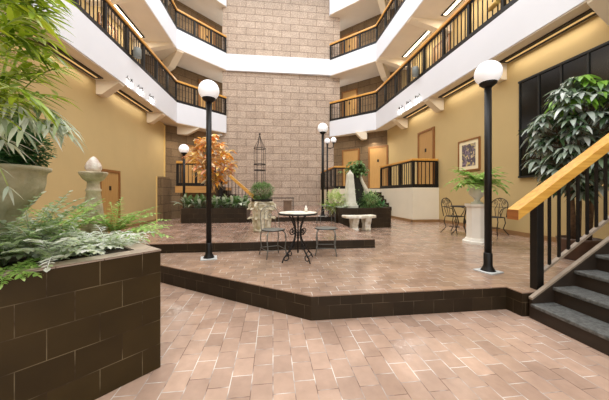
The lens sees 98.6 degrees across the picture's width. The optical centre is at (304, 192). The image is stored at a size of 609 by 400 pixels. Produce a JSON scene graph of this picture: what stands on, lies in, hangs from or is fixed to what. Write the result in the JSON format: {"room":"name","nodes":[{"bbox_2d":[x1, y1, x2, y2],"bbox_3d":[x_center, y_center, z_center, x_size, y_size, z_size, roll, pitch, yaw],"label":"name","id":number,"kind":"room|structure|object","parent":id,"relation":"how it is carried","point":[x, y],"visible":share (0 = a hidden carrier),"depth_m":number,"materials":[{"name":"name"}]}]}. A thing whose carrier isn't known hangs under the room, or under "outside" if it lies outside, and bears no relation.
{"room":"lobby","nodes":[
{"label":"lobby","id":0,"kind":"room"},
{"bbox_2d":[0,30,163,229],"bbox_3d":[-6.014,-1.070,3.734,0.250,4.800,18.850,0,0,-7],"label":"wall","id":1,"kind":"structure","parent":0,"point":[115,131],"depth_m":8.07,"materials":[{"name":"paint"}]},
{"bbox_2d":[100,169,120,232],"bbox_3d":[-6.454,0.280,8.692,0.120,2.100,1.110,0,0,-7],"label":"door","id":2,"kind":"structure","parent":1,"relation":"in","point":[110,186],"depth_m":8.77,"materials":[{"name":"wood"}]},
{"bbox_2d":[157,176,169,221],"bbox_3d":[-6.822,0.280,12.676,0.280,2.100,0.900,0,0,-7],"label":"wall","id":3,"kind":"structure","parent":1,"relation":"attached to","point":[163,183],"depth_m":12.34,"materials":[{"name":"brown brick"}]},
{"bbox_2d":[79,0,139,62],"bbox_3d":[-7.139,-5.810,3.876,0.250,2.640,19.200,0,0,-7],"label":"wall","id":4,"kind":"structure","parent":0,"point":[87,4],"depth_m":10.36,"materials":[{"name":"paint"}]},
{"bbox_2d":[6,4,225,134],"bbox_3d":[-6.144,-3.475,6.161,5.270,0.030,23.500,0,0,-7],"label":"ceiling","id":5,"kind":"structure","parent":0,"point":[71,50],"depth_m":7.79,"materials":[{"name":"beige paint"}]},
{"bbox_2d":[23,25,102,78],"bbox_3d":[-6.028,-3.442,6.577,0.260,0.036,2.600,0,0,-7],"label":"recessed light","id":6,"kind":"object","parent":5,"relation":"in","point":[71,60],"visible":0.64,"depth_m":6.82,"materials":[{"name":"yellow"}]},
{"bbox_2d":[96,80,123,97],"bbox_3d":[-6.101,-3.250,8.231,0.650,0.420,0.300,0,0,-7],"label":"ceiling beam","id":7,"kind":"structure","parent":5,"relation":"attached to","point":[104,89],"depth_m":8.09,"materials":[{"name":"paint"}]},
{"bbox_2d":[116,90,152,111],"bbox_3d":[-6.419,-3.442,9.829,0.260,0.036,2.550,0,0,-7],"label":"recessed light","id":8,"kind":"object","parent":5,"relation":"in","point":[120,92],"visible":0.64,"depth_m":9.71,"materials":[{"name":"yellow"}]},
{"bbox_2d":[147,113,164,123],"bbox_3d":[-6.489,-3.250,11.457,0.650,0.420,0.300,0,0,-7],"label":"ceiling beam","id":9,"kind":"structure","parent":5,"relation":"attached to","point":[152,118],"depth_m":11.31,"materials":[{"name":"paint"}]},
{"bbox_2d":[177,126,199,135],"bbox_3d":[-6.144,-3.260,13.885,1.057,0.400,0.320,0,0,-13],"label":"ceiling beam","id":10,"kind":"structure","parent":5,"relation":"attached to","point":[186,131],"depth_m":13.72,"materials":[{"name":"paint"}]},
{"bbox_2d":[19,0,225,132],"bbox_3d":[-6.129,-3.990,6.162,5.300,1.000,23.500,0,0,-7],"label":"balcony slab","id":11,"kind":"object","parent":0,"point":[87,38],"visible":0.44,"depth_m":8.13,"materials":[{"name":"white paint"}]},
{"bbox_2d":[69,0,226,114],"bbox_3d":[-5.760,-5.040,9.796,1.773,1.100,11.140,0,0,4],"label":"balcony railing","id":12,"kind":"object","parent":11,"relation":"on","point":[127,28],"visible":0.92,"depth_m":9.51,"materials":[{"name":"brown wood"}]},
{"bbox_2d":[107,0,225,82],"bbox_3d":[-6.144,-7.145,6.161,5.270,0.030,23.500,0,0,-7],"label":"ceiling","id":13,"kind":"structure","parent":0,"point":[139,12],"depth_m":11.94,"materials":[{"name":"beige paint"}]},
{"bbox_2d":[86,0,137,6],"bbox_3d":[-6.790,-6.920,9.356,1.750,0.420,0.300,0,0,-7],"label":"ceiling beam","id":14,"kind":"structure","parent":13,"relation":"attached to","point":[114,2],"depth_m":9.38,"materials":[{"name":"paint"}]},
{"bbox_2d":[114,4,144,37],"bbox_3d":[-7.295,-7.112,10.832,0.260,0.036,2.350,0,0,-7],"label":"recessed light","id":15,"kind":"object","parent":13,"relation":"in","point":[117,6],"visible":0.52,"depth_m":10.79,"materials":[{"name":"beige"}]},
{"bbox_2d":[134,40,174,52],"bbox_3d":[-7.166,-6.920,12.484,1.750,0.420,0.300,0,0,-7],"label":"ceiling beam","id":16,"kind":"structure","parent":13,"relation":"attached to","point":[155,46],"depth_m":12.38,"materials":[{"name":"paint"}]},
{"bbox_2d":[162,50,183,71],"bbox_3d":[-6.876,-6.855,13.673,1.704,0.550,0.320,0,0,39],"label":"ceiling beam","id":17,"kind":"structure","parent":13,"relation":"attached to","point":[172,60],"depth_m":13.52,"materials":[{"name":"paint"}]},
{"bbox_2d":[146,0,221,111],"bbox_3d":[-6.680,-7.655,15.451,0.177,6.330,5.374,0,0,38],"label":"wall","id":18,"kind":"structure","parent":0,"point":[181,74],"depth_m":15.18,"materials":[{"name":"brown brick"}]},
{"bbox_2d":[198,19,214,44],"bbox_3d":[-5.997,-9.285,16.128,0.120,2.330,1.110,0,0,38],"label":"door","id":19,"kind":"structure","parent":18,"relation":"in","point":[204,22],"depth_m":15.99,"materials":[{"name":"wood"}]},
{"bbox_2d":[145,0,225,68],"bbox_3d":[-6.129,-7.640,6.162,5.300,0.960,23.500,0,0,-7],"label":"balcony slab","id":20,"kind":"object","parent":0,"point":[182,41],"visible":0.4,"depth_m":13.30,"materials":[{"name":"white paint"}]},
{"bbox_2d":[160,0,226,52],"bbox_3d":[-5.858,-8.625,12.453,1.375,1.010,6.106,0,0,13],"label":"balcony railing","id":21,"kind":"object","parent":20,"relation":"on","point":[165,4],"visible":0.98,"depth_m":13.68,"materials":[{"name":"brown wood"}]},
{"bbox_2d":[164,124,212,218],"bbox_3d":[-6.211,-1.060,14.331,0.282,4.780,3.081,0,0,41],"label":"wall","id":22,"kind":"structure","parent":0,"point":[173,140],"depth_m":13.56,"materials":[{"name":"brown brick"}]},
{"bbox_2d":[182,144,202,182],"bbox_3d":[-6.036,-1.430,14.190,0.120,2.280,1.160,0,0,38],"label":"door","id":23,"kind":"structure","parent":22,"relation":"in","point":[189,146],"depth_m":14.03,"materials":[{"name":"wood"}]},
{"bbox_2d":[180,193,215,222],"bbox_3d":[-4.637,0.660,11.554,1.550,1.340,0.150,0,0,-7],"label":"wall","id":24,"kind":"structure","parent":0,"point":[181,194],"depth_m":11.43,"materials":[{"name":"brown brick"}]},
{"bbox_2d":[178,0,225,25],"bbox_3d":[-6.144,-10.835,6.161,5.270,0.030,23.500,0,0,-7],"label":"ceiling","id":25,"kind":"structure","parent":0,"point":[211,9],"depth_m":15.28,"materials":[{"name":"beige paint"}]},
{"bbox_2d":[175,186,230,192],"bbox_3d":[-4.798,-0.150,13.020,1.620,0.280,4.200,0,0,-7],"label":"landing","id":26,"kind":"structure","parent":0,"point":[178,189],"depth_m":10.93,"materials":[{"name":"wood"}]},
{"bbox_2d":[176,161,215,185],"bbox_3d":[-4.544,-0.810,10.986,1.564,1.040,0.140,0,0,-7],"label":"landing railing","id":27,"kind":"object","parent":26,"relation":"on","point":[178,163],"visible":0.52,"depth_m":10.90,"materials":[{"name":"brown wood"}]},
{"bbox_2d":[213,0,339,205],"bbox_3d":[-1.588,-5.420,15.849,7.530,13.500,0.350,0,0,-7],"label":"wall","id":28,"kind":"structure","parent":0,"point":[287,110],"depth_m":15.68,"materials":[{"name":"brick"}]},
{"bbox_2d":[226,54,329,76],"bbox_3d":[-1.519,-7.610,15.651,6.320,0.960,0.360,0,0,-7],"label":"fascia","id":29,"kind":"object","parent":28,"relation":"attached to","point":[234,62],"visible":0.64,"depth_m":15.52,"materials":[{"name":"white paint"}]},
{"bbox_2d":[329,0,357,16],"bbox_3d":[5.348,-11.310,7.542,5.580,1.020,23.500,0,0,-7],"label":"balcony slab","id":30,"kind":"object","parent":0,"point":[334,5],"visible":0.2,"depth_m":15.51,"materials":[{"name":"white paint"}]},
{"bbox_2d":[96,218,608,399],"bbox_3d":[0.525,1.330,6.106,13.500,0.001,22.000,0,0,-7],"label":"floor","id":31,"kind":"structure","parent":0,"point":[213,347],"depth_m":2.11,"materials":[{"name":"tile"}]},
{"bbox_2d":[0,229,160,399],"bbox_3d":[-2.782,0.880,1.478,2.008,0.900,2.908,0,0,38],"label":"planter","id":32,"kind":"object","parent":31,"relation":"on","point":[88,328],"visible":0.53,"depth_m":1.63,"materials":[{"name":"tile"}]},
{"bbox_2d":[0,257,43,289],"bbox_3d":[-1.634,0.446,1.451,0.317,0.115,0.319,0,0,-42],"label":"fern","id":33,"kind":"object","parent":32,"relation":"on","point":[15,267],"visible":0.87,"depth_m":1.45,"materials":[{"name":"green plant"}]},
{"bbox_2d":[0,163,51,262],"bbox_3d":[-2.032,0.135,1.720,0.548,0.630,0.548,0,0,-7],"label":"stone urn","id":34,"kind":"object","parent":32,"relation":"on","point":[27,181],"visible":0.62,"depth_m":1.69,"materials":[{"name":"stone"}]},
{"bbox_2d":[0,111,56,166],"bbox_3d":[-2.008,-0.311,1.725,0.545,0.576,0.564,0,0,-25],"label":"leafy plant","id":35,"kind":"object","parent":34,"relation":"on","point":[14,158],"visible":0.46,"depth_m":1.74,"materials":[{"name":"green plant"}]},
{"bbox_2d":[0,191,85,265],"bbox_3d":[-1.859,0.219,1.640,0.960,0.465,0.794,0,0,27],"label":"fern","id":36,"kind":"object","parent":32,"relation":"on","point":[17,243],"visible":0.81,"depth_m":1.63,"materials":[{"name":"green plant"}]},
{"bbox_2d":[0,0,86,204],"bbox_3d":[-1.626,-0.470,1.429,1.542,1.846,0.540,0,0,34],"label":"palm","id":37,"kind":"object","parent":32,"relation":"on","point":[24,13],"visible":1,"depth_m":1.27,"materials":[{"name":"green plant"}]},
{"bbox_2d":[0,190,97,259],"bbox_3d":[-1.856,0.214,1.759,0.755,0.475,0.816,0,0,18],"label":"fern","id":38,"kind":"object","parent":32,"relation":"on","point":[20,231],"visible":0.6,"depth_m":1.77,"materials":[{"name":"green plant"}]},
{"bbox_2d":[0,229,122,271],"bbox_3d":[-1.623,0.362,1.716,0.690,0.228,0.596,0,0,-7],"label":"fern","id":39,"kind":"object","parent":32,"relation":"on","point":[50,254],"visible":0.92,"depth_m":1.68,"materials":[{"name":"plant"}]},
{"bbox_2d":[20,197,116,239],"bbox_3d":[-2.100,0.245,2.293,0.826,0.414,0.824,0,0,15],"label":"fern","id":40,"kind":"object","parent":32,"relation":"on","point":[79,210],"visible":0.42,"depth_m":2.30,"materials":[{"name":"green plant"}]},
{"bbox_2d":[44,226,130,251],"bbox_3d":[-1.660,0.361,2.003,0.434,0.222,0.510,0,0,24],"label":"fern","id":41,"kind":"object","parent":32,"relation":"on","point":[85,237],"visible":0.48,"depth_m":1.99,"materials":[{"name":"plant"}]},
{"bbox_2d":[78,157,107,238],"bbox_3d":[-2.142,0.040,2.660,0.245,0.820,0.245,0,0,-7],"label":"stone pedestal","id":42,"kind":"object","parent":32,"relation":"on","point":[93,175],"visible":0.82,"depth_m":2.61,"materials":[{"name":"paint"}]},
{"bbox_2d":[78,171,107,180],"bbox_3d":[-2.142,-0.165,2.660,0.245,0.099,0.245,0,0,-7],"label":"bowl","id":43,"kind":"object","parent":42,"relation":"on","point":[85,175],"depth_m":2.58,"materials":[{"name":"stone"}]},
{"bbox_2d":[58,224,147,255],"bbox_3d":[-1.625,0.386,2.116,0.691,0.225,0.562,0,0,-44],"label":"fern","id":44,"kind":"object","parent":32,"relation":"on","point":[130,233],"visible":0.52,"depth_m":2.12,"materials":[{"name":"plant"}]},
{"bbox_2d":[62,197,155,234],"bbox_3d":[-2.055,0.251,2.760,0.841,0.401,0.835,0,0,10],"label":"fern","id":45,"kind":"object","parent":32,"relation":"on","point":[116,227],"visible":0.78,"depth_m":2.77,"materials":[{"name":"green plant"}]},
{"bbox_2d":[96,231,152,248],"bbox_3d":[-1.567,0.426,2.274,0.390,0.156,0.474,0,0,9],"label":"fern","id":46,"kind":"object","parent":32,"relation":"on","point":[145,242],"visible":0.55,"depth_m":2.27,"materials":[{"name":"plant"}]},
{"bbox_2d":[116,219,172,241],"bbox_3d":[-1.663,0.389,2.774,0.554,0.201,0.732,0,0,-7],"label":"fern","id":47,"kind":"object","parent":32,"relation":"on","point":[142,228],"visible":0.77,"depth_m":2.70,"materials":[{"name":"green plant"}]},
{"bbox_2d":[179,144,188,207],"bbox_3d":[-4.139,-0.172,9.000,0.326,3.003,0.326,0,0,-7],"label":"lamp post","id":48,"kind":"object","parent":31,"relation":"on","point":[184,149],"visible":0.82,"depth_m":8.96,"materials":[{"name":"metal"}]},
{"bbox_2d":[161,218,574,320],"bbox_3d":[0.300,1.200,9.237,9.400,0.260,13.230,0,0,-7],"label":"platform","id":49,"kind":"object","parent":31,"relation":"on","point":[412,268],"visible":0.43,"depth_m":3.40,"materials":[{"name":"tile"}]},
{"bbox_2d":[198,80,218,260],"bbox_3d":[-1.562,-0.384,4.280,0.326,2.908,0.326,0,0,-7],"label":"lamp post","id":50,"kind":"object","parent":49,"relation":"on","point":[208,90],"visible":1,"depth_m":4.24,"materials":[{"name":"metal"}]},
{"bbox_2d":[181,206,250,222],"bbox_3d":[-2.792,0.765,8.563,1.900,0.610,1.430,0,0,-7],"label":"planter","id":51,"kind":"object","parent":49,"relation":"on","point":[190,214],"visible":0.62,"depth_m":7.87,"materials":[{"name":"brown brick"}]},
{"bbox_2d":[185,194,205,207],"bbox_3d":[-3.385,0.242,8.253,1.002,0.472,0.683,0,0,-7],"label":"plant","id":52,"kind":"object","parent":51,"relation":"on","point":[200,200],"visible":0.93,"depth_m":8.14,"materials":[{"name":"green plant"}]},
{"bbox_2d":[182,134,237,206],"bbox_3d":[-3.020,-0.736,8.711,1.722,2.427,1.425,0,0,8],"label":"croton","id":53,"kind":"object","parent":51,"relation":"on","point":[221,155],"visible":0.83,"depth_m":8.49,"materials":[{"name":"orange plant"}]},
{"bbox_2d":[129,221,374,252],"bbox_3d":[-1.441,0.985,6.459,5.280,0.170,3.330,0,0,-7],"label":"platform","id":54,"kind":"object","parent":49,"relation":"on","point":[187,237],"visible":0.8,"depth_m":5.30,"materials":[{"name":"tile"}]},
{"bbox_2d":[247,199,276,231],"bbox_3d":[-1.009,0.522,6.220,0.722,0.755,0.722,0,0,-27],"label":"urn","id":55,"kind":"object","parent":54,"relation":"on","point":[258,205],"visible":0.88,"depth_m":6.04,"materials":[{"name":"stone"}]},
{"bbox_2d":[254,133,265,197],"bbox_3d":[-1.085,-0.651,6.352,0.295,1.602,0.295,0,0,-7],"label":"trellis","id":56,"kind":"object","parent":55,"relation":"on","point":[261,147],"visible":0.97,"depth_m":6.33,"materials":[{"name":"metal"}]},
{"bbox_2d":[249,181,274,198],"bbox_3d":[-1.021,-0.035,6.207,0.688,0.525,0.666,0,0,-7],"label":"topiary ball","id":57,"kind":"object","parent":55,"relation":"on","point":[257,185],"visible":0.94,"depth_m":6.12,"materials":[{"name":"green plant"}]},
{"bbox_2d":[259,206,287,259],"bbox_3d":[-0.535,0.648,4.450,0.402,0.848,0.419,0,0,-27],"label":"bistro chair","id":58,"kind":"object","parent":49,"relation":"on","point":[275,229],"visible":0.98,"depth_m":4.50,"materials":[{"name":"grey metal"}]},
{"bbox_2d":[247,205,334,221],"bbox_3d":[-0.993,0.910,11.942,6.320,0.320,7.450,0,0,-7],"label":"platform","id":59,"kind":"object","parent":49,"relation":"on","point":[314,208],"visible":0.25,"depth_m":8.43,"materials":[{"name":"tile"}]},
{"bbox_2d":[215,162,253,207],"bbox_3d":[-2.969,-0.278,11.539,1.700,2.096,1.278,0,0,-7],"label":"stair railing","id":60,"kind":"object","parent":59,"relation":"on","point":[221,191],"visible":0.25,"depth_m":11.12,"materials":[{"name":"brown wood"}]},
{"bbox_2d":[318,123,327,216],"bbox_3d":[0.590,-0.751,8.450,0.326,3.003,0.326,0,0,-7],"label":"lamp post","id":61,"kind":"object","parent":59,"relation":"on","point":[322,128],"visible":0.96,"depth_m":8.41,"materials":[{"name":"metal"}]},
{"bbox_2d":[325,137,335,209],"bbox_3d":[1.184,-0.895,11.966,0.543,3.290,0.256,0,0,14],"label":"lamp post","id":62,"kind":"object","parent":59,"relation":"on","point":[333,139],"visible":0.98,"depth_m":11.96,"materials":[{"name":"brown metal"}]},
{"bbox_2d":[278,211,317,263],"bbox_3d":[-0.103,0.686,4.170,0.624,0.765,0.624,0,0,-24],"label":"bistro table","id":63,"kind":"object","parent":49,"relation":"on","point":[295,231],"visible":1,"depth_m":4.10,"materials":[{"name":"metal"}]},
{"bbox_2d":[315,205,336,256],"bbox_3d":[0.379,0.648,4.620,0.402,0.848,0.419,0,0,5],"label":"bistro chair","id":64,"kind":"object","parent":49,"relation":"on","point":[320,227],"visible":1,"depth_m":4.63,"materials":[{"name":"grey metal"}]},
{"bbox_2d":[342,214,375,230],"bbox_3d":[1.581,0.850,7.459,0.930,0.440,0.481,0,0,-14],"label":"stone bench","id":65,"kind":"object","parent":49,"relation":"on","point":[366,220],"visible":0.94,"depth_m":7.34,"materials":[{"name":"stone"}]},
{"bbox_2d":[328,206,390,227],"bbox_3d":[1.759,0.765,8.788,1.650,0.610,1.570,0,0,-7],"label":"planter","id":66,"kind":"object","parent":49,"relation":"on","point":[383,215],"visible":0.45,"depth_m":8.04,"materials":[{"name":"brown brick"}]},
{"bbox_2d":[323,187,345,215],"bbox_3d":[1.007,0.300,8.470,0.959,0.990,0.964,0,0,-43],"label":"shrub","id":67,"kind":"object","parent":66,"relation":"on","point":[337,194],"visible":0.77,"depth_m":8.33,"materials":[{"name":"green plant"}]},
{"bbox_2d":[342,171,357,207],"bbox_3d":[1.441,-0.127,8.300,0.380,1.204,0.380,0,0,-21],"label":"obelisk","id":68,"kind":"object","parent":66,"relation":"on","point":[350,197],"visible":0.85,"depth_m":8.20,"materials":[{"name":"stone"}]},
{"bbox_2d":[338,160,368,207],"bbox_3d":[1.671,-0.298,8.729,1.023,1.627,0.781,0,0,-12],"label":"potted plant","id":69,"kind":"object","parent":66,"relation":"on","point":[357,169],"visible":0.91,"depth_m":8.61,"materials":[{"name":"green plant"}]},
{"bbox_2d":[357,190,382,207],"bbox_3d":[2.134,0.309,8.436,0.950,0.855,0.980,0,0,-38],"label":"shrub","id":70,"kind":"object","parent":66,"relation":"on","point":[367,197],"visible":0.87,"depth_m":8.29,"materials":[{"name":"green plant"}]},
{"bbox_2d":[441,198,465,234],"bbox_3d":[3.997,0.599,7.023,0.517,0.954,0.511,0,0,-24],"label":"armchair","id":71,"kind":"object","parent":49,"relation":"on","point":[443,201],"visible":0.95,"depth_m":7.09,"materials":[{"name":"metal"}]},
{"bbox_2d":[462,203,483,244],"bbox_3d":[3.700,0.650,5.620,0.527,0.840,0.527,0,0,-7],"label":"pedestal","id":72,"kind":"object","parent":49,"relation":"on","point":[474,213],"visible":0.71,"depth_m":5.48,"materials":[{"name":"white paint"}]},
{"bbox_2d":[466,183,483,203],"bbox_3d":[3.700,0.015,5.620,0.388,0.430,0.388,0,0,-7],"label":"stone vase","id":73,"kind":"object","parent":72,"relation":"on","point":[476,194],"visible":0.62,"depth_m":5.53,"materials":[{"name":"stone"}]},
{"bbox_2d":[446,167,512,195],"bbox_3d":[3.711,-0.255,5.627,1.178,0.666,1.156,0,0,-17],"label":"fern","id":74,"kind":"object","parent":73,"relation":"on","point":[471,180],"visible":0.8,"depth_m":5.48,"materials":[{"name":"green plant"}]},
{"bbox_2d":[473,60,503,274],"bbox_3d":[2.502,-0.361,3.571,0.326,2.863,0.326,0,0,-7],"label":"lamp post","id":75,"kind":"object","parent":49,"relation":"on","point":[487,74],"visible":1,"depth_m":3.53,"materials":[{"name":"metal"}]},
{"bbox_2d":[492,198,508,235],"bbox_3d":[4.905,0.599,6.761,0.511,0.954,0.517,0,0,-25],"label":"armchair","id":76,"kind":"object","parent":49,"relation":"on","point":[495,216],"visible":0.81,"depth_m":6.71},
{"bbox_2d":[507,133,608,289],"bbox_3d":[3.556,-0.243,3.076,2.604,2.626,0.260,0,0,-7],"label":"stair railing","id":77,"kind":"object","parent":49,"relation":"on","point":[533,202],"visible":0.91,"depth_m":2.94,"materials":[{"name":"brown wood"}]},
{"bbox_2d":[518,74,608,260],"bbox_3d":[4.445,-0.406,4.250,1.512,2.953,1.506,0,0,27],"label":"tree","id":78,"kind":"object","parent":49,"relation":"on","point":[571,98],"visible":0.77,"depth_m":4.12,"materials":[{"name":"green plant"}]},
{"bbox_2d":[529,236,608,355],"bbox_3d":[3.745,0.476,1.406,2.383,1.707,3.097,0,0,-7],"label":"staircase","id":79,"kind":"structure","parent":31,"relation":"on","point":[574,303],"depth_m":2.63,"materials":[{"name":"brown paint"}]},
{"bbox_2d":[334,130,386,188],"bbox_3d":[3.188,-1.060,15.187,3.784,4.780,0.281,0,0,37],"label":"wall","id":80,"kind":"structure","parent":0,"point":[379,138],"depth_m":15.01,"materials":[{"name":"brown brick"}]},
{"bbox_2d":[342,148,359,185],"bbox_3d":[2.688,-1.410,15.302,1.110,2.280,0.120,0,0,38],"label":"door","id":81,"kind":"structure","parent":80,"relation":"in","point":[349,155],"depth_m":15.34,"materials":[{"name":"wood"}]},
{"bbox_2d":[330,0,402,30],"bbox_3d":[5.363,-10.785,7.544,5.550,0.030,23.500,0,0,-7],"label":"ceiling","id":82,"kind":"structure","parent":0,"point":[359,11],"depth_m":15.63,"materials":[{"name":"beige paint"}]},
{"bbox_2d":[340,6,400,116],"bbox_3d":[3.828,-7.550,16.437,4.879,6.440,0.177,0,0,38],"label":"wall","id":83,"kind":"structure","parent":0,"point":[372,84],"depth_m":16.18,"materials":[{"name":"brown brick"}]},
{"bbox_2d":[342,88,357,116],"bbox_3d":[2.921,-5.495,16.999,1.110,2.330,0.120,0,0,38],"label":"door","id":84,"kind":"structure","parent":83,"relation":"in","point":[353,92],"depth_m":16.95,"materials":[{"name":"wood"}]},
{"bbox_2d":[342,30,357,53],"bbox_3d":[2.921,-9.185,16.999,1.110,2.330,0.120,0,0,38],"label":"door","id":85,"kind":"structure","parent":83,"relation":"in","point":[353,32],"depth_m":16.95,"materials":[{"name":"wood"}]},
{"bbox_2d":[329,0,422,76],"bbox_3d":[5.348,-7.560,7.542,5.580,0.920,23.500,0,0,-7],"label":"balcony slab","id":86,"kind":"object","parent":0,"point":[371,53],"visible":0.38,"depth_m":13.84,"materials":[{"name":"white paint"}]},
{"bbox_2d":[330,0,404,59],"bbox_3d":[3.607,-8.525,13.035,1.501,1.010,6.972,0,0,-24],"label":"balcony railing","id":87,"kind":"object","parent":86,"relation":"on","point":[396,9],"visible":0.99,"depth_m":14.30,"materials":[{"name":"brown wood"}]},
{"bbox_2d":[320,188,438,219],"bbox_3d":[2.972,0.435,12.811,3.240,1.270,6.670,0,0,-7],"label":"wall","id":88,"kind":"structure","parent":0,"point":[409,203],"depth_m":9.69,"materials":[{"name":"beige paint"}]},
{"bbox_2d":[320,166,349,188],"bbox_3d":[1.626,-0.735,14.091,0.912,1.070,3.612,0,0,-7],"label":"landing railing","id":89,"kind":"object","parent":88,"relation":"on","point":[332,171],"visible":0.55,"depth_m":12.41,"materials":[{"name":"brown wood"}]},
{"bbox_2d":[380,158,437,188],"bbox_3d":[4.276,-0.735,11.106,1.022,1.070,2.972,0,0,-7],"label":"landing railing","id":90,"kind":"object","parent":88,"relation":"on","point":[413,160],"visible":1,"depth_m":10.02,"materials":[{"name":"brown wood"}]},
{"bbox_2d":[391,216,556,242],"bbox_3d":[4.655,1.015,7.862,1.080,0.110,9.300,0,0,-7],"label":"baseboard","id":91,"kind":"structure","parent":88,"relation":"attached to","point":[517,233],"depth_m":8.51,"materials":[{"name":"paint"}]},
{"bbox_2d":[330,0,465,86],"bbox_3d":[5.363,-7.085,7.544,5.550,0.030,23.500,0,0,-7],"label":"ceiling","id":92,"kind":"structure","parent":0,"point":[409,34],"depth_m":12.31,"materials":[{"name":"beige paint"}]},
{"bbox_2d":[376,61,389,81],"bbox_3d":[4.435,-6.795,14.749,0.320,0.550,1.770,0,0,32],"label":"ceiling beam","id":93,"kind":"structure","parent":92,"relation":"attached to","point":[384,73],"depth_m":14.55,"materials":[{"name":"paint"}]},
{"bbox_2d":[377,57,411,69],"bbox_3d":[4.778,-6.860,13.920,1.790,0.420,0.300,0,0,-7],"label":"ceiling beam","id":94,"kind":"structure","parent":92,"relation":"attached to","point":[393,62],"depth_m":13.80,"materials":[{"name":"paint"}]},
{"bbox_2d":[402,30,430,57],"bbox_3d":[5.308,-7.052,12.397,0.260,0.036,2.450,0,0,-7],"label":"recessed light","id":95,"kind":"object","parent":92,"relation":"in","point":[426,33],"visible":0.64,"depth_m":12.33,"materials":[{"name":"beige"}]},
{"bbox_2d":[407,17,451,34],"bbox_3d":[5.154,-6.860,10.792,1.790,0.420,0.300,0,0,-7],"label":"ceiling beam","id":96,"kind":"structure","parent":92,"relation":"attached to","point":[431,25],"depth_m":10.68,"materials":[{"name":"paint"}]},
{"bbox_2d":[441,0,461,16],"bbox_3d":[5.693,-7.052,9.195,0.260,0.036,2.500,0,0,-7],"label":"recessed light","id":97,"kind":"object","parent":92,"relation":"in","point":[455,3],"visible":1,"depth_m":9.99,"materials":[{"name":"beige"}]},
{"bbox_2d":[402,0,510,87],"bbox_3d":[6.817,-5.700,5.503,0.250,2.740,19.100,0,0,-7],"label":"wall","id":98,"kind":"structure","parent":0,"point":[475,1],"depth_m":10.27,"materials":[{"name":"paint"}]},
{"bbox_2d":[433,33,449,62],"bbox_3d":[5.953,-5.470,11.392,0.120,2.280,1.110,0,0,-7],"label":"door","id":99,"kind":"structure","parent":98,"relation":"in","point":[449,33],"depth_m":11.51,"materials":[{"name":"wood"}]},
{"bbox_2d":[329,0,585,136],"bbox_3d":[5.348,-3.870,7.542,5.580,0.920,23.500,0,0,-7],"label":"balcony slab","id":100,"kind":"object","parent":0,"point":[523,18],"visible":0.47,"depth_m":7.29,"materials":[{"name":"white paint"}]},
{"bbox_2d":[330,0,517,120],"bbox_3d":[4.040,-4.910,10.827,1.799,1.160,11.246,0,0,-18],"label":"balcony railing","id":101,"kind":"object","parent":100,"relation":"on","point":[504,6],"visible":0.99,"depth_m":9.30,"materials":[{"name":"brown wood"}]},
{"bbox_2d":[330,0,595,137],"bbox_3d":[5.363,-3.395,7.544,5.550,0.030,23.500,0,0,-7],"label":"ceiling","id":102,"kind":"structure","parent":0,"point":[583,6],"depth_m":6.21,"materials":[{"name":"beige paint"}]},
{"bbox_2d":[392,118,407,128],"bbox_3d":[4.397,-3.180,12.061,0.590,0.400,0.300,0,0,-7],"label":"ceiling beam","id":103,"kind":"structure","parent":102,"relation":"attached to","point":[402,123],"depth_m":11.94,"materials":[{"name":"paint"}]},
{"bbox_2d":[424,98,443,112],"bbox_3d":[4.701,-3.180,9.529,0.590,0.400,0.300,0,0,-7],"label":"ceiling beam","id":104,"kind":"structure","parent":102,"relation":"attached to","point":[437,105],"depth_m":9.41,"materials":[{"name":"paint"}]},
{"bbox_2d":[438,76,474,97],"bbox_3d":[4.951,-3.362,8.250,0.260,0.036,2.000,0,0,-7],"label":"recessed light","id":105,"kind":"object","parent":102,"relation":"in","point":[471,80],"visible":0.64,"depth_m":8.38,"materials":[{"name":"brown"}]},
{"bbox_2d":[443,79,473,96],"bbox_3d":[4.951,-3.347,8.250,0.060,0.006,1.840,0,0,-7],"label":"diffuser","id":106,"kind":"object","parent":105,"relation":"attached to","point":[472,80],"depth_m":8.32,"materials":[{"name":"yellow"}]},
{"bbox_2d":[499,8,596,62],"bbox_3d":[5.249,-3.362,5.768,0.260,0.036,2.000,0,0,-7],"label":"recessed light","id":107,"kind":"object","parent":102,"relation":"in","point":[586,15],"visible":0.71,"depth_m":5.56,"materials":[{"name":"brown"}]},
{"bbox_2d":[587,0,608,25],"bbox_3d":[5.304,-3.180,4.515,0.590,0.400,0.300,0,0,-7],"label":"ceiling beam","id":108,"kind":"structure","parent":102,"relation":"attached to","point":[600,7],"depth_m":4.58,"materials":[{"name":"paint"}]},
{"bbox_2d":[387,15,608,238],"bbox_3d":[5.676,-1.070,4.938,0.250,4.800,18.450,0,0,-7],"label":"wall","id":109,"kind":"structure","parent":0,"point":[462,116],"depth_m":7.11,"materials":[{"name":"paint"}]},
{"bbox_2d":[368,145,387,187],"bbox_3d":[4.006,-1.410,14.267,1.110,2.280,0.120,0,0,38],"label":"door","id":110,"kind":"structure","parent":109,"relation":"in","point":[377,155],"depth_m":14.31,"materials":[{"name":"wood"}]},
{"bbox_2d":[417,127,434,183],"bbox_3d":[4.853,-1.370,10.484,0.120,2.300,1.110,0,0,-7],"label":"door","id":111,"kind":"structure","parent":109,"relation":"in","point":[426,138],"depth_m":10.43,"materials":[{"name":"wood"}]},
{"bbox_2d":[458,136,480,171],"bbox_3d":[5.131,-1.185,8.191,0.055,0.990,0.900,0,0,-7],"label":"framed picture","id":112,"kind":"object","parent":109,"relation":"attached to","point":[469,150],"visible":0.88,"depth_m":8.11},
{"bbox_2d":[462,143,474,166],"bbox_3d":[5.127,-1.185,8.191,0.004,0.690,0.560,0,0,-7],"label":"print","id":113,"kind":"object","parent":112,"relation":"attached to","point":[468,149],"depth_m":8.19},
{"bbox_2d":[518,41,608,177],"bbox_3d":[5.617,-1.565,4.216,0.080,2.390,4.630,0,0,-7],"label":"window","id":114,"kind":"structure","parent":109,"relation":"in","point":[594,61],"depth_m":5.86,"materials":[{"name":"black glass"}]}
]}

